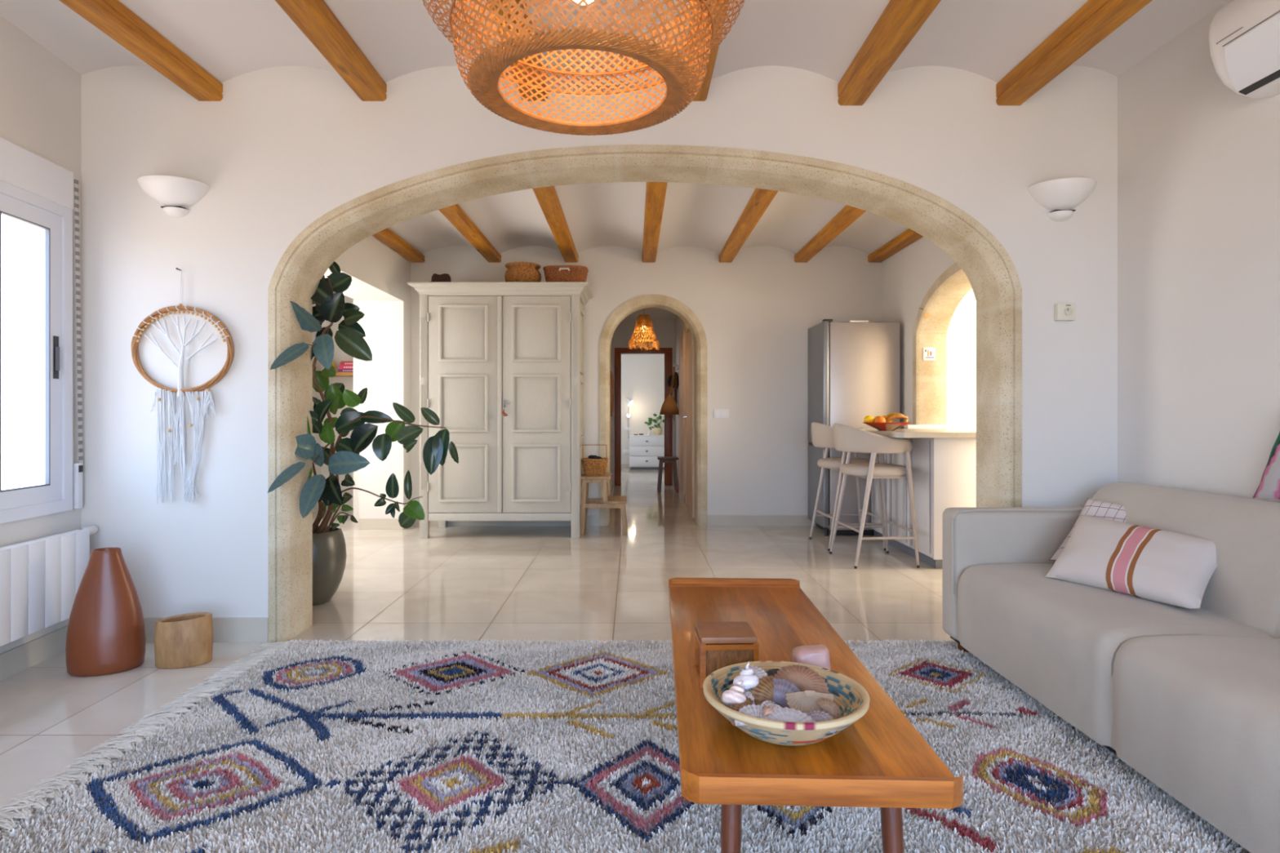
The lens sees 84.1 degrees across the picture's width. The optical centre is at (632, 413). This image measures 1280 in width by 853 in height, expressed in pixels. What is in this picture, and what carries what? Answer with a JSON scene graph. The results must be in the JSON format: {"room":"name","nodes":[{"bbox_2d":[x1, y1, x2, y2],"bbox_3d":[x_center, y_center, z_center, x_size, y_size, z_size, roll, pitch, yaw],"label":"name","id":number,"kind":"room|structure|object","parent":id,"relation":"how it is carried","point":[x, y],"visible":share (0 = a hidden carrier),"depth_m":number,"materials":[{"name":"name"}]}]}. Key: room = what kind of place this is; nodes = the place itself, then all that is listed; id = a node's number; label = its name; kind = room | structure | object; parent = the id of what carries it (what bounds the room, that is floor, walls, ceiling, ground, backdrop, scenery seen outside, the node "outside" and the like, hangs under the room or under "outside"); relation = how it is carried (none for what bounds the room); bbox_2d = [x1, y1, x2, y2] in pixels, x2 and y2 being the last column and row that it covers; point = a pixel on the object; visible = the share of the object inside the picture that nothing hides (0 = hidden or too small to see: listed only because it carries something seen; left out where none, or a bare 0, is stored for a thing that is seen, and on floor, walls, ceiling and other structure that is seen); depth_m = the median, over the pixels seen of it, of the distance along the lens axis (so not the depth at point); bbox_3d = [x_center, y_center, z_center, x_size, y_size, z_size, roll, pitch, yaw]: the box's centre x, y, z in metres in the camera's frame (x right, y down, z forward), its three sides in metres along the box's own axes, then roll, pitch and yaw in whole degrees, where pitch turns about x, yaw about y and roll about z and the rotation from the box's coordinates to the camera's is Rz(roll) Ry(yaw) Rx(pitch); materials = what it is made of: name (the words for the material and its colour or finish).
{"room":"traditional dwelling","nodes":[
{"label":"traditional dwelling","id":0,"kind":"room"},
{"bbox_2d":[0,15,81,653],"bbox_3d":[-2.313,-0.370,0.783,0.139,2.780,4.799,0,0,-5],"label":"wall","id":1,"kind":"structure","parent":0,"point":[41,95],"depth_m":2.94,"materials":[{"name":"paint"}]},
{"bbox_2d":[0,625,67,680],"bbox_3d":[-2.236,0.970,0.777,0.012,0.100,4.775,0,0,-5],"label":"baseboard","id":2,"kind":"structure","parent":1,"relation":"attached to","point":[16,660],"depth_m":2.86,"materials":[{"name":"tile"}]},
{"bbox_2d":[0,137,73,524],"bbox_3d":[-2.505,-0.312,2.667,0.221,1.465,0.859,0,0,-5],"label":"window","id":3,"kind":"structure","parent":1,"relation":"in","point":[35,191],"depth_m":2.98,"materials":[{"name":"white"}]},
{"bbox_2d":[0,525,97,646],"bbox_3d":[-2.337,0.673,2.362,0.110,0.354,1.563,0,0,-5],"label":"radiator","id":4,"kind":"object","parent":1,"relation":"attached to","point":[41,579],"visible":0.92,"depth_m":2.77,"materials":[{"name":"white metal"}]},
{"bbox_2d":[72,179,83,508],"bbox_3d":[-2.444,-0.300,3.120,0.031,1.440,0.050,0,0,0],"label":"strap","id":5,"kind":"object","parent":1,"relation":"attached to","point":[77,468],"visible":1,"depth_m":3.12,"materials":[{"name":"grey"}]},
{"bbox_2d":[312,291,359,522],"bbox_3d":[-2.910,-0.370,5.950,1.020,2.780,3.500,0,0,0],"label":"wall","id":6,"kind":"structure","parent":0,"point":[350,383],"depth_m":7.50,"materials":[{"name":"paint"}]},
{"bbox_2d":[324,235,410,518],"bbox_3d":[-2.205,-0.370,4.910,0.390,2.780,3.020,0,0,0],"label":"wall","id":7,"kind":"structure","parent":0,"point":[380,276],"depth_m":6.22,"materials":[{"name":"paint"}]},
{"bbox_2d":[358,518,406,529],"bbox_3d":[-2.199,0.972,4.914,0.402,0.096,2.988,0,0,0],"label":"baseboard","id":8,"kind":"structure","parent":7,"relation":"attached to","point":[363,523],"depth_m":6.21,"materials":[{"name":"tile"}]},
{"bbox_2d":[0,468,954,832],"bbox_3d":[0.690,1.070,6.100,8.220,0.100,15.800,0,0,0],"label":"floor","id":9,"kind":"structure","parent":0,"point":[509,583],"depth_m":3.95,"materials":[{"name":"tile"}]},
{"bbox_2d":[65,546,146,676],"bbox_3d":[-2.100,0.780,2.830,0.252,0.477,0.196,0,0,0],"label":"vase","id":10,"kind":"object","parent":9,"relation":"on","point":[105,635],"visible":1,"depth_m":2.77,"materials":[{"name":"ceramic"}]},
{"bbox_2d":[154,612,213,669],"bbox_3d":[-1.825,0.922,2.885,0.198,0.194,0.132,0,0,0],"label":"wooden pot","id":11,"kind":"object","parent":9,"relation":"on","point":[184,640],"visible":1,"depth_m":2.84,"materials":[{"name":"brown wood"}]},
{"bbox_2d":[312,525,346,605],"bbox_3d":[-1.735,0.824,3.830,0.352,0.388,0.352,0,0,0],"label":"plant pot","id":12,"kind":"object","parent":9,"relation":"on","point":[329,548],"visible":0.44,"depth_m":3.74,"materials":[{"name":"ceramic"}]},
{"bbox_2d":[267,261,458,533],"bbox_3d":[-1.398,-0.049,3.623,0.848,1.452,0.904,0,0,-28],"label":"rubber plant","id":13,"kind":"object","parent":12,"relation":"in","point":[330,306],"visible":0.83,"depth_m":3.49,"materials":[{"name":"green plant"}]},
{"bbox_2d":[407,282,593,538],"bbox_3d":[-1.085,-0.016,6.040,1.454,2.072,0.691,0,0,0],"label":"wardrobe","id":14,"kind":"object","parent":9,"relation":"on","point":[502,364],"visible":0.95,"depth_m":5.77,"materials":[{"name":"paint"}]},
{"bbox_2d":[427,273,451,282],"bbox_3d":[-1.608,-1.108,5.950,0.253,0.112,0.220,0,0,0],"label":"hat","id":15,"kind":"object","parent":14,"relation":"on","point":[445,277],"visible":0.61,"depth_m":5.89,"materials":[{"name":"brown fabric"}]},
{"bbox_2d":[504,262,541,282],"bbox_3d":[-0.927,-1.149,5.980,0.309,0.192,0.308,0,0,-28],"label":"round basket","id":16,"kind":"object","parent":14,"relation":"on","point":[517,272],"visible":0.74,"depth_m":5.86,"materials":[{"name":"wicker"}]},
{"bbox_2d":[542,265,588,282],"bbox_3d":[-0.567,-1.138,5.994,0.377,0.170,0.291,0,0,0],"label":"basket","id":17,"kind":"object","parent":14,"relation":"on","point":[553,273],"visible":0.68,"depth_m":5.88,"materials":[{"name":"red wicker"}]},
{"bbox_2d":[580,472,627,534],"bbox_3d":[-0.248,0.774,6.115,0.402,0.489,0.390,0,0,0],"label":"step stool","id":18,"kind":"object","parent":9,"relation":"on","point":[610,501],"visible":0.96,"depth_m":5.93,"materials":[{"name":"brown wood"}]},
{"bbox_2d":[581,444,608,475],"bbox_3d":[-0.325,0.398,6.050,0.230,0.263,0.180,0,0,0],"label":"basket","id":19,"kind":"object","parent":18,"relation":"on","point":[591,467],"visible":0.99,"depth_m":5.98,"materials":[{"name":"wicker"}]},
{"bbox_2d":[0,639,1250,852],"bbox_3d":[0.072,1.005,2.033,3.426,0.028,2.256,0,0,0],"label":"rug","id":20,"kind":"object","parent":9,"relation":"on","point":[495,746],"visible":0.88,"depth_m":1.97,"materials":[{"name":"fabric"}]},
{"bbox_2d":[668,577,963,852],"bbox_3d":[0.339,0.803,1.866,0.468,0.410,1.414,0,0,2],"label":"coffee table","id":21,"kind":"object","parent":20,"relation":"on","point":[881,760],"visible":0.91,"depth_m":1.31,"materials":[{"name":"brown wood"}]},
{"bbox_2d":[693,622,759,688],"bbox_3d":[0.217,0.564,1.667,0.132,0.112,0.128,0,0,-2],"label":"wooden box","id":22,"kind":"object","parent":21,"relation":"on","point":[717,645],"visible":0.84,"depth_m":1.61,"materials":[{"name":"brown wood"}]},
{"bbox_2d":[702,660,870,746],"bbox_3d":[0.298,0.580,1.395,0.319,0.077,0.319,0,0,0],"label":"bowl","id":23,"kind":"object","parent":21,"relation":"on","point":[851,698],"visible":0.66,"depth_m":1.33,"materials":[{"name":"wicker"}]},
{"bbox_2d":[721,676,746,706],"bbox_3d":[0.191,0.537,1.342,0.048,0.066,0.043,0,0,13],"label":"seashell","id":24,"kind":"object","parent":23,"relation":"in","point":[735,695],"visible":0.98,"depth_m":1.33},
{"bbox_2d":[728,696,753,725],"bbox_3d":[0.202,0.556,1.329,0.058,0.042,0.027,0,0,-40],"label":"seashell","id":25,"kind":"object","parent":23,"relation":"in","point":[736,707],"visible":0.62,"depth_m":1.32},
{"bbox_2d":[733,662,759,689],"bbox_3d":[0.220,0.520,1.381,0.051,0.066,0.051,0,0,11],"label":"seashell","id":26,"kind":"object","parent":23,"relation":"in","point":[751,680],"visible":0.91,"depth_m":1.37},
{"bbox_2d":[734,703,763,725],"bbox_3d":[0.223,0.554,1.299,0.080,0.030,0.033,0,0,-10],"label":"seashell","id":27,"kind":"object","parent":23,"relation":"in","point":[754,710],"visible":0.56,"depth_m":1.30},
{"bbox_2d":[772,677,799,708],"bbox_3d":[0.286,0.547,1.363,0.094,0.065,0.034,0,0,28],"label":"seashell","id":28,"kind":"object","parent":23,"relation":"in","point":[781,686],"visible":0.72,"depth_m":1.35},
{"bbox_2d":[760,706,820,733],"bbox_3d":[0.281,0.552,1.278,0.109,0.030,0.039,0,0,12],"label":"seashell","id":29,"kind":"object","parent":23,"relation":"on","point":[783,714],"visible":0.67,"depth_m":1.28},
{"bbox_2d":[774,664,829,693],"bbox_3d":[0.337,0.532,1.412,0.110,0.045,0.052,0,0,30],"label":"seashell","id":30,"kind":"object","parent":23,"relation":"in","point":[805,678],"visible":0.8,"depth_m":1.40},
{"bbox_2d":[805,709,835,733],"bbox_3d":[0.343,0.557,1.288,0.033,0.021,0.067,0,0,-40],"label":"seashell","id":31,"kind":"object","parent":23,"relation":"on","point":[817,715],"visible":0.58,"depth_m":1.29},
{"bbox_2d":[816,697,840,719],"bbox_3d":[0.367,0.555,1.329,0.047,0.032,0.024,0,0,39],"label":"seashell","id":32,"kind":"object","parent":23,"relation":"in","point":[828,706],"visible":0.85,"depth_m":1.32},
{"bbox_2d":[791,644,830,669],"bbox_3d":[0.408,0.577,1.631,0.083,0.085,0.068,0,0,0],"label":"stone","id":33,"kind":"object","parent":21,"relation":"on","point":[818,655],"visible":0.57,"depth_m":1.60,"materials":[{"name":"stone"}]},
{"bbox_3d":[0.298,0.582,1.395,0.170,0.058,0.170,0,0,0],"label":"fragments","id":34,"kind":"object","parent":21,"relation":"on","visible":0},
{"bbox_2d":[740,665,767,679],"bbox_3d":[0.245,0.529,1.407,0.040,0.038,0.080,0,0,-20],"label":"seashell","id":35,"kind":"object","parent":34,"relation":"on","point":[758,672],"visible":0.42,"depth_m":1.41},
{"bbox_2d":[750,675,782,705],"bbox_3d":[0.268,0.540,1.373,0.103,0.051,0.038,0,0,-28],"label":"seashell","id":36,"kind":"object","parent":34,"relation":"on","point":[763,691],"visible":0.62,"depth_m":1.36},
{"bbox_2d":[785,690,833,712],"bbox_3d":[0.334,0.548,1.333,0.100,0.052,0.027,0,0,-13],"label":"seashell","id":37,"kind":"object","parent":34,"relation":"on","point":[805,701],"visible":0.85,"depth_m":1.34,"materials":[{"name":"beige"}]},
{"bbox_2d":[942,481,1279,852],"bbox_3d":[1.724,0.649,1.985,0.812,0.735,2.170,0,0,0],"label":"sofa","id":38,"kind":"object","parent":20,"relation":"on","point":[1188,699],"visible":0.87,"depth_m":2.10,"materials":[{"name":"fabric"}]},
{"bbox_2d":[1048,497,1126,560],"bbox_3d":[1.856,0.468,2.750,0.181,0.245,0.384,0,0,-40],"label":"pillow","id":39,"kind":"object","parent":38,"relation":"on","point":[1107,510],"visible":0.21,"depth_m":2.79,"materials":[{"name":"fabric"}]},
{"bbox_2d":[957,563,1275,746],"bbox_3d":[1.589,0.775,2.456,0.542,0.340,0.934,0,0,0],"label":"seat cushion","id":40,"kind":"object","parent":38,"relation":"on","point":[1058,641],"depth_m":2.25,"materials":[{"name":"fabric"}]},
{"bbox_2d":[1045,514,1217,611],"bbox_3d":[1.721,0.500,2.444,0.261,0.223,0.573,0,0,-21],"label":"pillow","id":41,"kind":"object","parent":38,"relation":"on","point":[1168,567],"visible":0.98,"depth_m":2.36,"materials":[{"name":"fabric"}]},
{"bbox_2d":[1112,635,1279,852],"bbox_3d":[1.589,0.775,1.514,0.542,0.340,0.934,0,0,0],"label":"seat cushion","id":42,"kind":"object","parent":38,"relation":"on","point":[1197,717],"depth_m":1.68,"materials":[{"name":"fabric"}]},
{"bbox_2d":[1253,431,1279,499],"bbox_3d":[2.100,0.122,2.188,0.090,0.324,0.375,0,0,0],"label":"cushion","id":43,"kind":"object","parent":38,"relation":"on","point":[1268,487],"visible":1,"depth_m":2.30,"materials":[{"name":"fabric"}]},
{"bbox_2d":[628,435,664,469],"bbox_3d":[0.277,0.709,12.893,0.705,0.621,0.375,0,0,0],"label":"dresser","id":44,"kind":"object","parent":9,"relation":"on","point":[644,450],"visible":0.81,"depth_m":12.73,"materials":[{"name":"white paint"}]},
{"bbox_2d":[644,413,664,435],"bbox_3d":[0.430,0.203,12.886,0.442,0.389,0.266,0,0,0],"label":"potted plant","id":45,"kind":"object","parent":44,"relation":"on","point":[657,430],"visible":0.94,"depth_m":12.84,"materials":[{"name":"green plant"}]},
{"bbox_2d":[657,456,678,492],"bbox_3d":[0.457,0.798,9.270,0.270,0.441,0.314,0,0,0],"label":"stool","id":46,"kind":"object","parent":9,"relation":"on","point":[673,460],"visible":1,"depth_m":9.13,"materials":[{"name":"brown wood"}]},
{"bbox_2d":[808,422,885,551],"bbox_3d":[1.636,0.544,5.504,0.492,0.949,0.511,0,0,-2],"label":"bar stool","id":47,"kind":"object","parent":9,"relation":"on","point":[822,436],"visible":0.56,"depth_m":5.37,"materials":[{"name":"beige fabric"}]},
{"bbox_2d":[808,319,900,535],"bbox_3d":[1.897,0.119,6.140,0.637,1.799,0.530,0,0,0],"label":"fridge","id":48,"kind":"object","parent":9,"relation":"on","point":[854,366],"visible":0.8,"depth_m":5.88,"materials":[{"name":"metal"}]},
{"bbox_2d":[829,423,919,568],"bbox_3d":[1.639,0.544,4.910,0.492,0.949,0.511,0,0,-3],"label":"bar stool","id":49,"kind":"object","parent":9,"relation":"on","point":[849,439],"visible":1,"depth_m":4.71,"materials":[{"name":"beige fabric"}]},
{"bbox_2d":[871,436,976,568],"bbox_3d":[2.216,0.590,5.234,0.509,0.859,1.227,0,0,0],"label":"base cabinet","id":50,"kind":"object","parent":9,"relation":"on","point":[944,469],"visible":0.52,"depth_m":4.71,"materials":[{"name":"white"}]},
{"bbox_2d":[858,428,976,437],"bbox_3d":[2.098,0.141,5.207,0.785,0.035,1.285,0,0,0],"label":"countertop","id":51,"kind":"structure","parent":50,"relation":"on","point":[900,433],"depth_m":4.60,"materials":[{"name":"stone"}]},
{"bbox_2d":[862,422,911,431],"bbox_3d":[1.789,0.095,5.000,0.332,0.059,0.332,0,0,0],"label":"fruit bowl","id":52,"kind":"object","parent":51,"relation":"on","point":[892,426],"visible":0.95,"depth_m":4.92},
{"bbox_2d":[885,413,908,422],"bbox_3d":[1.843,0.033,4.965,0.173,0.065,0.040,0,0,-6],"label":"banana","id":53,"kind":"object","parent":52,"relation":"in","point":[896,415],"visible":1,"depth_m":4.95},
{"bbox_2d":[903,424,947,428],"bbox_3d":[2.317,0.108,5.615,0.315,0.032,0.080,0,0,0],"label":"upstand","id":54,"kind":"object","parent":51,"relation":"on","point":[907,426],"visible":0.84,"depth_m":5.58,"materials":[{"name":"white ceramic"}]},
{"bbox_2d":[23,65,1117,617],"bbox_3d":[-0.060,-0.370,3.283,5.320,2.780,0.234,0,0,0],"label":"wall","id":55,"kind":"structure","parent":0,"point":[283,148],"depth_m":3.17,"materials":[{"name":"paint"}]},
{"bbox_2d":[137,174,209,217],"bbox_3d":[-2.033,-0.945,3.094,0.296,0.145,0.144,0,0,0],"label":"wall light","id":56,"kind":"object","parent":55,"relation":"attached to","point":[176,194],"visible":1,"depth_m":3.09,"materials":[{"name":"white ceramic"}]},
{"bbox_2d":[143,617,268,642],"bbox_3d":[-0.149,0.966,3.160,4.625,0.109,0.012,0,0,0],"label":"baseboard","id":57,"kind":"structure","parent":55,"relation":"attached to","point":[225,629],"depth_m":3.15,"materials":[{"name":"tile"}]},
{"bbox_2d":[268,144,1022,642],"bbox_3d":[0.054,-0.087,3.281,3.355,2.214,0.250,0,0,0],"label":"trim","id":58,"kind":"structure","parent":55,"relation":"attached to","point":[991,273],"depth_m":3.19,"materials":[{"name":"stone"}]},
{"bbox_2d":[1027,177,1096,221],"bbox_3d":[1.903,-0.932,3.097,0.281,0.155,0.138,0,0,0],"label":"wall light","id":59,"kind":"object","parent":55,"relation":"attached to","point":[1060,196],"visible":1,"depth_m":3.09,"materials":[{"name":"white ceramic"}]},
{"bbox_2d":[1054,302,1075,320],"bbox_3d":[1.919,-0.449,3.146,0.080,0.076,0.040,0,0,0],"label":"thermostat","id":60,"kind":"object","parent":55,"relation":"attached to","point":[1063,311],"visible":1,"depth_m":3.14,"materials":[{"name":"beige plastic"}]},
{"bbox_3d":[-2.017,-0.639,3.150,0.010,0.010,0.033,0,0,0],"label":"nail","id":61,"kind":"object","parent":55,"relation":"attached to","visible":0},
{"bbox_2d":[131,270,234,504],"bbox_3d":[-2.000,-0.115,3.148,0.450,1.036,0.034,0,0,0],"label":"dreamcatcher","id":62,"kind":"object","parent":61,"relation":"hanging from","point":[197,435],"visible":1,"depth_m":3.14,"materials":[{"name":"fabric"}]},
{"bbox_2d":[610,333,613,488],"bbox_3d":[-0.330,-0.370,8.310,0.120,2.780,3.380,0,0,0],"label":"wall","id":63,"kind":"structure","parent":0,"point":[612,339],"depth_m":9.46,"materials":[{"name":"paint"}]},
{"bbox_2d":[610,370,613,416],"bbox_3d":[-0.259,-0.230,8.850,0.022,0.540,0.900,0,0,0],"label":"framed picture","id":64,"kind":"object","parent":63,"relation":"attached to","point":[611,373],"visible":0.82,"depth_m":8.42,"materials":[{"name":"brown wood"}]},
{"bbox_2d":[0,0,1227,83],"bbox_3d":[-0.160,-1.603,0.783,4.645,0.315,4.766,0,0,0],"label":"ceiling","id":65,"kind":"structure","parent":0,"point":[228,39],"depth_m":2.85,"materials":[{"name":"white paint"}]},
{"bbox_2d":[58,0,222,101],"bbox_3d":[-1.889,-1.429,0.783,0.118,0.075,4.766,0,0,0],"label":"ceiling beam","id":66,"kind":"structure","parent":65,"relation":"attached to","point":[113,18],"depth_m":2.71,"materials":[{"name":"brown wood"}]},
{"bbox_2d":[275,0,386,101],"bbox_3d":[-1.158,-1.429,0.783,0.118,0.075,4.766,0,0,0],"label":"ceiling beam","id":67,"kind":"structure","parent":65,"relation":"attached to","point":[316,20],"depth_m":2.71,"materials":[{"name":"brown wood"}]},
{"bbox_2d":[486,0,547,101],"bbox_3d":[-0.440,-1.429,0.783,0.118,0.075,4.766,0,0,0],"label":"ceiling beam","id":68,"kind":"structure","parent":65,"relation":"attached to","point":[500,11],"depth_m":2.84,"materials":[{"name":"brown wood"}]},
{"bbox_2d":[422,0,744,135],"bbox_3d":[-0.098,-1.075,1.400,0.672,0.900,0.672,0,0,-38],"label":"pendant lamp","id":69,"kind":"object","parent":65,"relation":"hanging from","point":[487,92],"visible":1,"depth_m":1.41,"materials":[{"name":"brown wicker"}]},
{"bbox_2d":[681,0,728,101],"bbox_3d":[0.272,-1.429,0.783,0.118,0.075,4.766,0,0,0],"label":"ceiling beam","id":70,"kind":"structure","parent":65,"relation":"attached to","point":[702,95],"depth_m":2.84,"materials":[{"name":"brown wood"}]},
{"bbox_2d":[837,0,941,106],"bbox_3d":[0.974,-1.419,0.783,0.118,0.095,4.766,0,0,0],"label":"ceiling beam","id":71,"kind":"structure","parent":65,"relation":"attached to","point":[900,20],"depth_m":2.69,"materials":[{"name":"brown wood"}]},
{"bbox_2d":[995,0,1152,106],"bbox_3d":[1.680,-1.419,0.783,0.118,0.095,4.766,0,0,0],"label":"ceiling beam","id":72,"kind":"structure","parent":65,"relation":"attached to","point":[1095,20],"depth_m":2.70,"materials":[{"name":"brown wood"}]},
{"bbox_2d":[621,354,664,463],"bbox_3d":[0.250,-0.370,11.710,3.500,2.780,3.180,0,0,0],"label":"wall","id":73,"kind":"structure","parent":0,"point":[642,375],"depth_m":13.10,"materials":[{"name":"paint"}]},
{"bbox_2d":[610,463,684,502],"bbox_3d":[0.250,0.980,9.865,3.100,0.080,6.470,0,0,0],"label":"baseboard","id":74,"kind":"structure","parent":73,"relation":"attached to","point":[623,465],"depth_m":9.35,"materials":[{"name":"tile"}]},
{"bbox_2d":[613,320,675,485],"bbox_3d":[0.115,-0.370,10.060,3.570,2.780,0.120,0,0,0],"label":"wall","id":75,"kind":"structure","parent":0,"point":[664,330],"depth_m":10.00,"materials":[{"name":"paint"}]},
{"bbox_2d":[614,347,672,485],"bbox_3d":[0.149,0.050,10.050,0.811,1.940,0.140,0,0,0],"label":"door frame","id":76,"kind":"structure","parent":75,"relation":"in","point":[668,352],"depth_m":9.98,"materials":[{"name":"brown wood"}]},
{"bbox_2d":[410,245,881,515],"bbox_3d":[0.045,-0.370,6.520,4.910,2.780,0.200,0,0,0],"label":"wall","id":77,"kind":"structure","parent":0,"point":[756,311],"depth_m":6.42,"materials":[{"name":"paint"}]},
{"bbox_2d":[412,515,815,525],"bbox_3d":[0.120,0.972,6.414,4.260,0.096,0.012,0,0,0],"label":"baseboard","id":78,"kind":"structure","parent":77,"relation":"attached to","point":[592,520],"depth_m":6.41,"materials":[{"name":"tile"}]},
{"bbox_2d":[599,293,707,525],"bbox_3d":[0.185,-0.028,6.519,0.976,2.095,0.213,0,0,0],"label":"trim","id":79,"kind":"structure","parent":77,"relation":"attached to","point":[671,304],"depth_m":6.41,"materials":[{"name":"stone"}]},
{"bbox_2d":[713,408,728,417],"bbox_3d":[0.801,0.005,6.414,0.139,0.082,0.012,0,0,0],"label":"light switch","id":80,"kind":"object","parent":77,"relation":"attached to","point":[717,413],"visible":1,"depth_m":6.41,"materials":[{"name":"white paint"}]},
{"bbox_2d":[387,182,908,253],"bbox_3d":[0.070,-1.587,4.910,4.960,0.345,3.020,0,0,0],"label":"ceiling","id":81,"kind":"structure","parent":0,"point":[704,215],"depth_m":5.53,"materials":[{"name":"white paint"}]},
{"bbox_2d":[373,227,424,262],"bbox_3d":[-1.945,-1.392,4.910,0.124,0.060,3.020,0,0,0],"label":"ceiling beam","id":82,"kind":"structure","parent":81,"relation":"attached to","point":[386,236],"depth_m":5.83,"materials":[{"name":"brown wood"}]},
{"bbox_2d":[438,204,501,262],"bbox_3d":[-1.252,-1.392,4.910,0.124,0.060,3.020,0,0,0],"label":"ceiling beam","id":83,"kind":"structure","parent":81,"relation":"attached to","point":[455,214],"depth_m":5.37,"materials":[{"name":"brown wood"}]},
{"bbox_2d":[532,186,578,262],"bbox_3d":[-0.555,-1.392,4.910,0.124,0.060,3.020,0,0,0],"label":"ceiling beam","id":84,"kind":"structure","parent":81,"relation":"attached to","point":[547,197],"depth_m":5.05,"materials":[{"name":"brown wood"}]},
{"bbox_2d":[642,182,667,262],"bbox_3d":[0.145,-1.392,4.910,0.124,0.060,3.020,0,0,0],"label":"ceiling beam","id":85,"kind":"structure","parent":81,"relation":"attached to","point":[655,192],"depth_m":4.96,"materials":[{"name":"brown wood"}]},
{"bbox_2d":[718,188,777,262],"bbox_3d":[0.838,-1.392,4.910,0.124,0.060,3.020,0,0,0],"label":"ceiling beam","id":86,"kind":"structure","parent":81,"relation":"attached to","point":[760,199],"depth_m":5.09,"materials":[{"name":"brown wood"}]},
{"bbox_2d":[794,204,866,262],"bbox_3d":[1.522,-1.392,4.910,0.124,0.060,3.020,0,0,0],"label":"ceiling beam","id":87,"kind":"structure","parent":81,"relation":"attached to","point":[848,215],"depth_m":5.40,"materials":[{"name":"brown wood"}]},
{"bbox_2d":[867,228,923,262],"bbox_3d":[2.188,-1.392,4.910,0.124,0.060,3.020,0,0,0],"label":"ceiling beam","id":88,"kind":"structure","parent":81,"relation":"attached to","point":[908,237],"depth_m":5.84,"materials":[{"name":"brown wood"}]},
{"bbox_2d":[623,307,677,319],"bbox_3d":[0.165,-1.395,8.310,1.110,0.170,3.380,0,0,0],"label":"ceiling","id":89,"kind":"structure","parent":0,"point":[655,313],"depth_m":9.44,"materials":[{"name":"white paint"}]},
{"bbox_2d":[627,308,659,350],"bbox_3d":[0.123,-1.012,8.000,0.348,0.595,0.350,0,0,21],"label":"lamp","id":90,"kind":"object","parent":89,"relation":"hanging from","point":[646,327],"visible":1,"depth_m":7.93,"materials":[{"name":"brown"}]},
{"bbox_2d":[675,315,695,519],"bbox_3d":[0.660,-0.370,8.310,0.120,2.780,3.380,0,0,0],"label":"wall","id":91,"kind":"structure","parent":0,"point":[680,325],"depth_m":9.45,"materials":[{"name":"paint"}]},
{"bbox_2d":[672,362,679,370],"bbox_3d":[0.561,-0.611,9.275,0.078,0.062,0.650,0,0,0],"label":"coat rack","id":92,"kind":"object","parent":91,"relation":"attached to","point":[677,366],"visible":0.84,"depth_m":9.19,"materials":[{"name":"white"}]},
{"bbox_2d":[669,366,675,395],"bbox_3d":[0.514,-0.415,9.165,0.096,0.373,0.042,0,0,-42],"label":"strap","id":93,"kind":"object","parent":92,"relation":"hanging from","point":[673,366],"visible":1,"depth_m":9.16,"materials":[{"name":"leather"}]},
{"bbox_2d":[659,394,679,414],"bbox_3d":[0.475,-0.110,9.150,0.260,0.260,0.208,0,0,0],"label":"straw hat","id":94,"kind":"object","parent":93,"relation":"hanging from","point":[669,406],"visible":0.98,"depth_m":9.08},
{"bbox_2d":[674,372,677,404],"bbox_3d":[0.565,-0.310,9.360,0.040,0.460,0.120,0,0,0],"label":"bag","id":95,"kind":"object","parent":92,"relation":"hanging from","point":[675,373],"visible":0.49,"depth_m":9.30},
{"bbox_2d":[679,328,684,502],"bbox_3d":[0.589,0.025,8.525,0.022,1.990,0.750,0,0,0],"label":"door","id":96,"kind":"structure","parent":91,"relation":"in","point":[682,336],"depth_m":8.52,"materials":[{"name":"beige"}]},
{"bbox_2d":[682,324,694,517],"bbox_3d":[0.571,0.025,7.400,0.058,1.990,1.000,0,0,0],"label":"door","id":97,"kind":"structure","parent":91,"relation":"in","point":[689,416],"depth_m":7.38,"materials":[{"name":"beige"}]},
{"bbox_2d":[881,236,955,428],"bbox_3d":[2.363,-0.370,4.910,0.226,2.780,3.020,0,0,0],"label":"wall","id":98,"kind":"structure","parent":0,"point":[908,275],"depth_m":5.80,"materials":[{"name":"paint"}]},
{"bbox_2d":[923,347,935,359],"bbox_3d":[2.338,-0.467,5.600,0.093,0.100,0.010,0,0,0],"label":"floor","id":99,"kind":"structure","parent":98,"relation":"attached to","point":[929,353],"depth_m":5.60,"materials":[{"name":"plastic"}]},
{"bbox_2d":[912,262,972,424],"bbox_3d":[2.362,-0.018,4.750,0.236,2.076,1.880,0,0,0],"label":"trim","id":100,"kind":"structure","parent":98,"relation":"attached to","point":[941,300],"depth_m":5.61,"materials":[{"name":"stone"}]},
{"bbox_2d":[946,288,976,430],"bbox_3d":[3.638,-0.370,4.893,2.324,2.780,3.454,0,0,0],"label":"wall","id":101,"kind":"structure","parent":0,"point":[962,331],"depth_m":6.42,"materials":[{"name":"paint"}]},
{"bbox_2d":[1117,0,1279,502],"bbox_3d":[2.283,-0.370,0.783,0.240,2.780,4.766,0,0,0],"label":"wall","id":102,"kind":"structure","parent":0,"point":[1198,159],"depth_m":2.72,"materials":[{"name":"paint"}]},
{"bbox_2d":[1208,0,1279,98],"bbox_3d":[2.057,-1.217,2.000,0.211,0.302,0.840,0,0,0],"label":"air conditioner","id":103,"kind":"object","parent":102,"relation":"attached to","point":[1244,35],"visible":1,"depth_m":2.30,"materials":[{"name":"white plastic"}]},
{"bbox_2d":[1238,69,1279,94],"bbox_3d":[2.054,-1.079,1.998,0.027,0.016,0.785,0,0,0],"label":"outlet","id":104,"kind":"object","parent":103,"relation":"attached to","point":[1267,77],"depth_m":2.32,"materials":[{"name":"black plastic"}]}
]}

